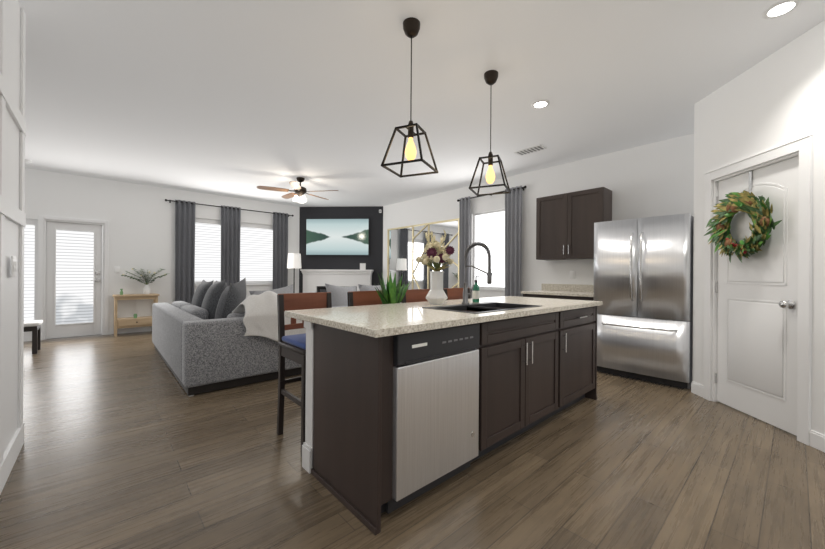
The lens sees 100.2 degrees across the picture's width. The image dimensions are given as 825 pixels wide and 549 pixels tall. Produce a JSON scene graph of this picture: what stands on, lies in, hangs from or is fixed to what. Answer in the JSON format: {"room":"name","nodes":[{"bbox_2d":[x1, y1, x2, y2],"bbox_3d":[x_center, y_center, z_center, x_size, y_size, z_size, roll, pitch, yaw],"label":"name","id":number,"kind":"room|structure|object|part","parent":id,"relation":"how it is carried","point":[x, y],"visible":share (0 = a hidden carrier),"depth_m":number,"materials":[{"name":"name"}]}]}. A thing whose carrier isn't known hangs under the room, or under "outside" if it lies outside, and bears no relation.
{"room":"open-plan kitchen","nodes":[
{"label":"open-plan kitchen","id":0,"kind":"room"},
{"bbox_2d":[0,0,25,493],"bbox_3d":[-0.831,-0.286,0.238,0.156,2.860,5.468,0,0,-42],"label":"wall trim","id":1,"kind":"structure","parent":0,"point":[8,210],"depth_m":1.96,"materials":[{"name":"white wood"}]},
{"bbox_2d":[3,0,20,454],"bbox_3d":[-0.825,-0.286,0.231,0.120,2.860,5.450,0,0,-42],"label":"wall","id":2,"kind":"structure","parent":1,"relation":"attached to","point":[13,9],"depth_m":2.05,"materials":[{"name":"white paint"}]},
{"bbox_2d":[11,256,16,276],"bbox_3d":[-2.322,-0.046,2.013,0.010,0.120,0.120,0,0,-42],"label":"switch","id":3,"kind":"object","parent":1,"relation":"attached to","point":[13,259],"depth_m":1.99,"materials":[{"name":"white plastic"}]},
{"bbox_2d":[114,267,119,317],"bbox_3d":[-5.530,0.331,6.453,0.080,0.960,0.010,0,0,-42],"label":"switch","id":4,"kind":"object","parent":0,"point":[116,269],"depth_m":6.46,"materials":[{"name":"white plastic"}]},
{"bbox_2d":[24,218,272,320],"bbox_3d":[-5.041,-0.155,6.989,4.500,2.100,0.045,0,0,-42],"label":"window blinds","id":5,"kind":"object","parent":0,"point":[256,240],"depth_m":7.58,"materials":[{"name":"white plastic"}]},
{"bbox_2d":[24,168,299,334],"bbox_3d":[-5.633,-0.319,6.445,7.250,2.860,0.120,0,0,-42],"label":"wall","id":6,"kind":"structure","parent":0,"point":[141,221],"depth_m":6.64,"materials":[{"name":"white paint"}]},
{"bbox_2d":[43,219,104,339],"bbox_3d":[-5.970,0.101,6.107,0.770,2.075,0.175,0,0,-42],"label":"door","id":7,"kind":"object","parent":6,"relation":"in","point":[73,251],"depth_m":6.10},
{"bbox_2d":[24,215,272,341],"bbox_3d":[-5.609,0.061,6.408,7.240,2.100,0.090,0,0,-42],"label":"trim","id":8,"kind":"structure","parent":6,"relation":"attached to","point":[107,331],"depth_m":6.21,"materials":[{"name":"white wood"}]},
{"bbox_2d":[165,199,293,303],"bbox_3d":[-3.981,-0.205,7.770,2.632,2.615,0.120,0,0,-42],"label":"curtain","id":9,"kind":"object","parent":6,"relation":"attached to","point":[184,210],"visible":0.81,"depth_m":7.61,"materials":[{"name":"grey fabric"}]},
{"bbox_3d":[-3.977,-1.478,7.776,2.632,0.060,0.106,0,0,-42],"label":"rod","id":10,"kind":"part","parent":9,"relation":"part of","materials":[{"name":"black metal"}]},
{"bbox_2d":[299,206,382,292],"bbox_3d":[-1.819,-0.293,8.812,2.457,2.860,0.120,0,0,4],"label":"wall","id":11,"kind":"structure","parent":0,"point":[374,261],"depth_m":8.74,"materials":[{"name":"grey paint"}]},
{"bbox_2d":[300,263,373,292],"bbox_3d":[-1.893,0.427,8.653,1.820,1.420,0.203,0,0,4],"label":"fireplace mantel","id":12,"kind":"object","parent":11,"relation":"attached to","point":[314,280],"visible":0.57,"depth_m":8.59,"materials":[{"name":"white wood"}]},
{"bbox_2d":[306,218,368,255],"bbox_3d":[-1.899,-0.948,8.729,1.620,0.930,0.046,0,0,4],"label":"tv","id":13,"kind":"object","parent":11,"relation":"attached to","point":[350,236],"visible":1,"depth_m":8.71,"materials":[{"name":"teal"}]},
{"bbox_3d":[-1.899,-0.948,8.729,1.153,0.930,1.190,0,0,-42],"label":"panel","id":14,"kind":"part","parent":13,"relation":"part of","materials":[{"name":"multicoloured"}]},
{"bbox_2d":[375,271,410,303],"bbox_3d":[-0.167,0.203,2.984,0.179,0.468,0.386,0,0,23],"label":"snake plant","id":15,"kind":"object","parent":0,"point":[392,294],"visible":0.51,"depth_m":2.97,"materials":[{"name":"green plant"}]},
{"bbox_2d":[0,331,824,548],"bbox_3d":[-1.533,1.169,3.001,9.350,0.060,11.100,0,0,-42],"label":"floor","id":16,"kind":"structure","parent":0,"point":[115,453],"depth_m":1.95,"materials":[{"name":"brown wood"}]},
{"bbox_2d":[24,320,42,353],"bbox_3d":[-5.853,0.892,4.573,1.270,0.435,0.420,0,0,-42],"label":"bench","id":17,"kind":"object","parent":16,"relation":"on","point":[34,326],"visible":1,"depth_m":4.83,"materials":[{"name":"black wood"}]},
{"bbox_2d":[113,268,169,336],"bbox_3d":[-5.133,0.497,6.559,0.854,1.235,0.376,0,0,-42],"label":"console table","id":18,"kind":"object","parent":16,"relation":"on","point":[128,322],"visible":0.9,"depth_m":6.41,"materials":[{"name":"brown wood"}]},
{"bbox_3d":[-5.198,0.744,6.492,0.670,0.740,0.362,0,0,-42],"label":"frame","id":19,"kind":"part","parent":18,"relation":"part of","materials":[{"name":"brown wood"}]},
{"bbox_2d":[152,277,386,395],"bbox_3d":[-1.893,0.588,5.176,2.980,1.099,2.880,0,0,-42],"label":"sofa","id":20,"kind":"object","parent":16,"relation":"on","point":[225,338],"visible":0.66,"depth_m":3.58,"materials":[{"name":"grey fabric"}]},
{"bbox_2d":[232,291,305,341],"bbox_3d":[-1.598,0.493,3.878,0.729,0.653,0.572,0,0,-42],"label":"throw","id":21,"kind":"object","parent":20,"relation":"on","point":[257,315],"depth_m":3.62,"materials":[{"name":"white fabric"}]},
{"bbox_2d":[287,253,300,292],"bbox_3d":[-2.901,0.310,8.451,0.340,1.640,0.340,0,0,-42],"label":"floor lamp","id":22,"kind":"object","parent":16,"relation":"on","point":[294,259],"visible":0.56,"depth_m":8.32,"materials":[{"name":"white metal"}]},
{"bbox_3d":[-2.897,-0.330,8.451,0.340,0.360,0.340,0,0,-42],"label":"lamp shade","id":23,"kind":"part","parent":22,"relation":"part of","materials":[{"name":"white fabric"}]},
{"bbox_2d":[277,292,331,456],"bbox_3d":[-0.673,0.643,2.454,0.430,1.005,0.472,0,0,-42],"label":"barstool","id":24,"kind":"object","parent":16,"relation":"on","point":[292,347],"visible":0.5,"depth_m":2.45,"materials":[{"name":"black wood"}]},
{"bbox_3d":[-0.653,0.470,2.433,0.430,0.070,0.415,0,0,-42],"label":"seat","id":25,"kind":"part","parent":24,"relation":"part of","materials":[{"name":"blue fabric"}]},
{"bbox_2d":[347,290,381,306],"bbox_3d":[-0.242,0.646,2.842,0.430,1.005,0.472,0,0,-42],"label":"barstool","id":26,"kind":"object","parent":16,"relation":"on","point":[355,298],"visible":0.05,"depth_m":2.97,"materials":[{"name":"black"}]},
{"bbox_3d":[-0.243,0.648,2.843,0.416,1.000,0.451,0,0,-42],"label":"frame","id":27,"kind":"part","parent":26,"relation":"part of","materials":[{"name":"black wood"}]},
{"bbox_2d":[401,289,429,302],"bbox_3d":[0.189,0.649,3.230,0.430,1.005,0.472,0,0,-42],"label":"barstool","id":28,"kind":"object","parent":16,"relation":"on","point":[411,295],"visible":0.06,"depth_m":3.37,"materials":[{"name":"black"}]},
{"bbox_2d":[285,242,602,535],"bbox_3d":[0.473,0.452,2.696,2.585,1.404,0.981,0,0,-42],"label":"kitchen island","id":29,"kind":"object","parent":16,"relation":"on","point":[402,398],"visible":1,"depth_m":1.86,"materials":[{"name":"brown wood"}]},
{"bbox_2d":[386,323,479,513],"bbox_3d":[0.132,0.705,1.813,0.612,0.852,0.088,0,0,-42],"label":"dishwasher","id":30,"kind":"object","parent":29,"relation":"in","point":[434,371],"depth_m":1.73,"materials":[{"name":"silver metal"}]},
{"bbox_2d":[285,296,602,337],"bbox_3d":[0.474,0.257,2.696,2.585,0.035,0.980,0,0,-42],"label":"island countertop","id":31,"kind":"structure","parent":29,"relation":"on","point":[382,320],"depth_m":2.05,"materials":[{"name":"stone"}]},
{"bbox_2d":[415,229,454,303],"bbox_3d":[0.179,-0.063,2.772,0.332,0.598,0.400,0,0,5],"label":"flower vase","id":32,"kind":"object","parent":31,"relation":"on","point":[436,253],"visible":1,"depth_m":2.72,"materials":[{"name":"white ceramic"}]},
{"bbox_2d":[472,276,479,301],"bbox_3d":[0.549,0.125,2.977,0.062,0.227,0.061,0,0,4],"label":"soap bottle","id":33,"kind":"object","parent":31,"relation":"on","point":[476,290],"visible":0.97,"depth_m":2.95,"materials":[{"name":"green glass"}]},
{"bbox_2d":[462,242,491,304],"bbox_3d":[0.511,-0.007,2.656,0.134,0.486,0.261,0,0,-42],"label":"faucet","id":34,"kind":"object","parent":31,"relation":"on","point":[489,275],"depth_m":2.67,"materials":[{"name":"grey metal"}]},
{"bbox_2d":[422,302,539,313],"bbox_3d":[0.531,0.345,2.546,0.824,0.218,0.474,0,0,-42],"label":"sink","id":35,"kind":"object","parent":31,"relation":"in","point":[466,307],"depth_m":2.59,"materials":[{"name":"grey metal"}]},
{"bbox_2d":[443,288,470,299],"bbox_3d":[0.620,0.652,3.618,0.430,1.005,0.472,0,0,-42],"label":"barstool","id":36,"kind":"object","parent":16,"relation":"on","point":[452,293],"visible":0.12,"depth_m":3.76,"materials":[{"name":"black"}]},
{"bbox_2d":[521,187,611,300],"bbox_3d":[2.203,0.000,4.907,0.656,2.330,1.095,0,0,-42],"label":"kitchen cabinets","id":37,"kind":"object","parent":16,"relation":"on","point":[565,222],"visible":0.34,"depth_m":4.89,"materials":[{"name":"brown wood"}]},
{"bbox_2d":[594,213,693,388],"bbox_3d":[2.739,0.272,4.022,0.923,1.765,0.900,0,0,-42],"label":"fridge","id":38,"kind":"object","parent":16,"relation":"on","point":[643,267],"visible":0.88,"depth_m":3.69,"materials":[{"name":"silver metal"}]},
{"bbox_2d":[18,0,824,206],"bbox_3d":[-1.512,-1.751,3.001,9.350,0.060,11.100,0,0,-42],"label":"ceiling","id":39,"kind":"structure","parent":0,"point":[228,98],"depth_m":3.09,"materials":[{"name":"white paint"}]},
{"bbox_2d":[257,177,337,202],"bbox_3d":[-2.046,-1.513,6.203,1.360,0.420,1.318,0,0,-42],"label":"ceiling fan","id":40,"kind":"object","parent":39,"relation":"hanging from","point":[299,191],"depth_m":6.09,"materials":[{"name":"wood"}]},
{"bbox_2d":[381,17,437,177],"bbox_3d":[-0.010,-1.210,2.352,0.299,0.998,0.298,0,0,24],"label":"pendant light","id":41,"kind":"object","parent":39,"relation":"hanging from","point":[411,25],"visible":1,"depth_m":2.33,"materials":[{"name":"black metal"}]},
{"bbox_3d":[-0.012,-0.853,2.352,0.080,0.155,0.080,0,0,-42],"label":"bulb","id":42,"kind":"part","parent":41,"relation":"part of","materials":[{"name":"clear glass"}]},
{"bbox_2d":[469,70,510,195],"bbox_3d":[0.665,-1.206,2.932,0.299,0.998,0.298,0,0,24],"label":"pendant light","id":43,"kind":"object","parent":39,"relation":"hanging from","point":[491,76],"visible":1,"depth_m":2.91,"materials":[{"name":"black metal"}]},
{"bbox_3d":[0.662,-0.848,2.932,0.080,0.155,0.080,0,0,-42],"label":"bulb","id":44,"kind":"part","parent":43,"relation":"part of","materials":[{"name":"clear glass"}]},
{"bbox_2d":[514,145,546,155],"bbox_3d":[1.604,-1.692,4.703,0.180,0.013,0.380,0,0,-42],"label":"ceiling vent","id":45,"kind":"object","parent":39,"relation":"attached to","point":[536,148],"depth_m":4.69,"materials":[{"name":"white metal"}]},
{"bbox_2d":[531,100,549,108],"bbox_3d":[1.270,-1.696,3.429,0.174,0.009,0.170,0,0,-42],"label":"recessed light","id":46,"kind":"object","parent":39,"relation":"in","point":[538,104],"depth_m":3.43,"materials":[{"name":"white"}]},
{"bbox_2d":[762,0,800,18],"bbox_3d":[2.335,-1.688,2.186,0.178,0.009,0.165,0,0,-42],"label":"recessed light","id":47,"kind":"object","parent":39,"relation":"in","point":[780,8],"depth_m":2.19,"materials":[{"name":"white"}]},
{"bbox_2d":[383,133,693,297],"bbox_3d":[2.292,-0.264,5.392,0.120,2.860,8.950,0,0,-42],"label":"wall","id":48,"kind":"structure","parent":0,"point":[657,178],"depth_m":5.12,"materials":[{"name":"white paint"}]},
{"bbox_2d":[387,218,458,289],"bbox_3d":[0.161,0.016,7.627,0.046,2.250,2.300,0,0,-42],"label":"mirror","id":49,"kind":"object","parent":48,"relation":"attached to","point":[404,244],"visible":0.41,"depth_m":7.68,"materials":[{"name":"clear glass"}]},
{"bbox_2d":[470,209,504,290],"bbox_3d":[1.424,-0.438,6.312,0.120,1.445,0.880,0,0,-42],"label":"window","id":50,"kind":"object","parent":48,"relation":"in","point":[488,227],"depth_m":6.35,"materials":[{"name":"white glass"}]},
{"bbox_2d":[457,186,526,296],"bbox_3d":[1.382,-0.168,6.222,0.120,2.615,1.472,0,0,-42],"label":"curtain","id":51,"kind":"object","parent":48,"relation":"attached to","point":[513,200],"visible":0.77,"depth_m":5.89,"materials":[{"name":"grey fabric"}]},
{"bbox_3d":[1.396,-1.440,6.226,0.106,0.060,1.472,0,0,-42],"label":"rod","id":52,"kind":"part","parent":51,"relation":"part of","materials":[{"name":"black metal"}]},
{"bbox_2d":[570,271,574,278],"bbox_3d":[2.398,0.007,5.173,0.007,0.120,0.080,0,0,-42],"label":"outlet","id":53,"kind":"object","parent":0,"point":[572,273],"depth_m":5.17,"materials":[{"name":"white plastic"}]},
{"bbox_2d":[691,20,824,452],"bbox_3d":[2.806,-0.260,1.868,0.647,2.860,4.465,0,0,11],"label":"wall","id":54,"kind":"structure","parent":0,"point":[759,320],"depth_m":2.66,"materials":[{"name":"white paint"}]},
{"bbox_2d":[704,170,781,262],"bbox_3d":[2.708,-0.474,2.846,0.231,0.763,0.654,0,0,1],"label":"wreath","id":55,"kind":"object","parent":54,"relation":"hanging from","point":[759,212],"visible":1,"depth_m":2.80,"materials":[{"name":"green plant"}]},
{"bbox_3d":[2.784,0.153,2.811,0.547,2.008,0.558,0,0,-42],"label":"door","id":56,"kind":"part","parent":54,"relation":"part of","materials":[{"name":"white wood"}]}
]}

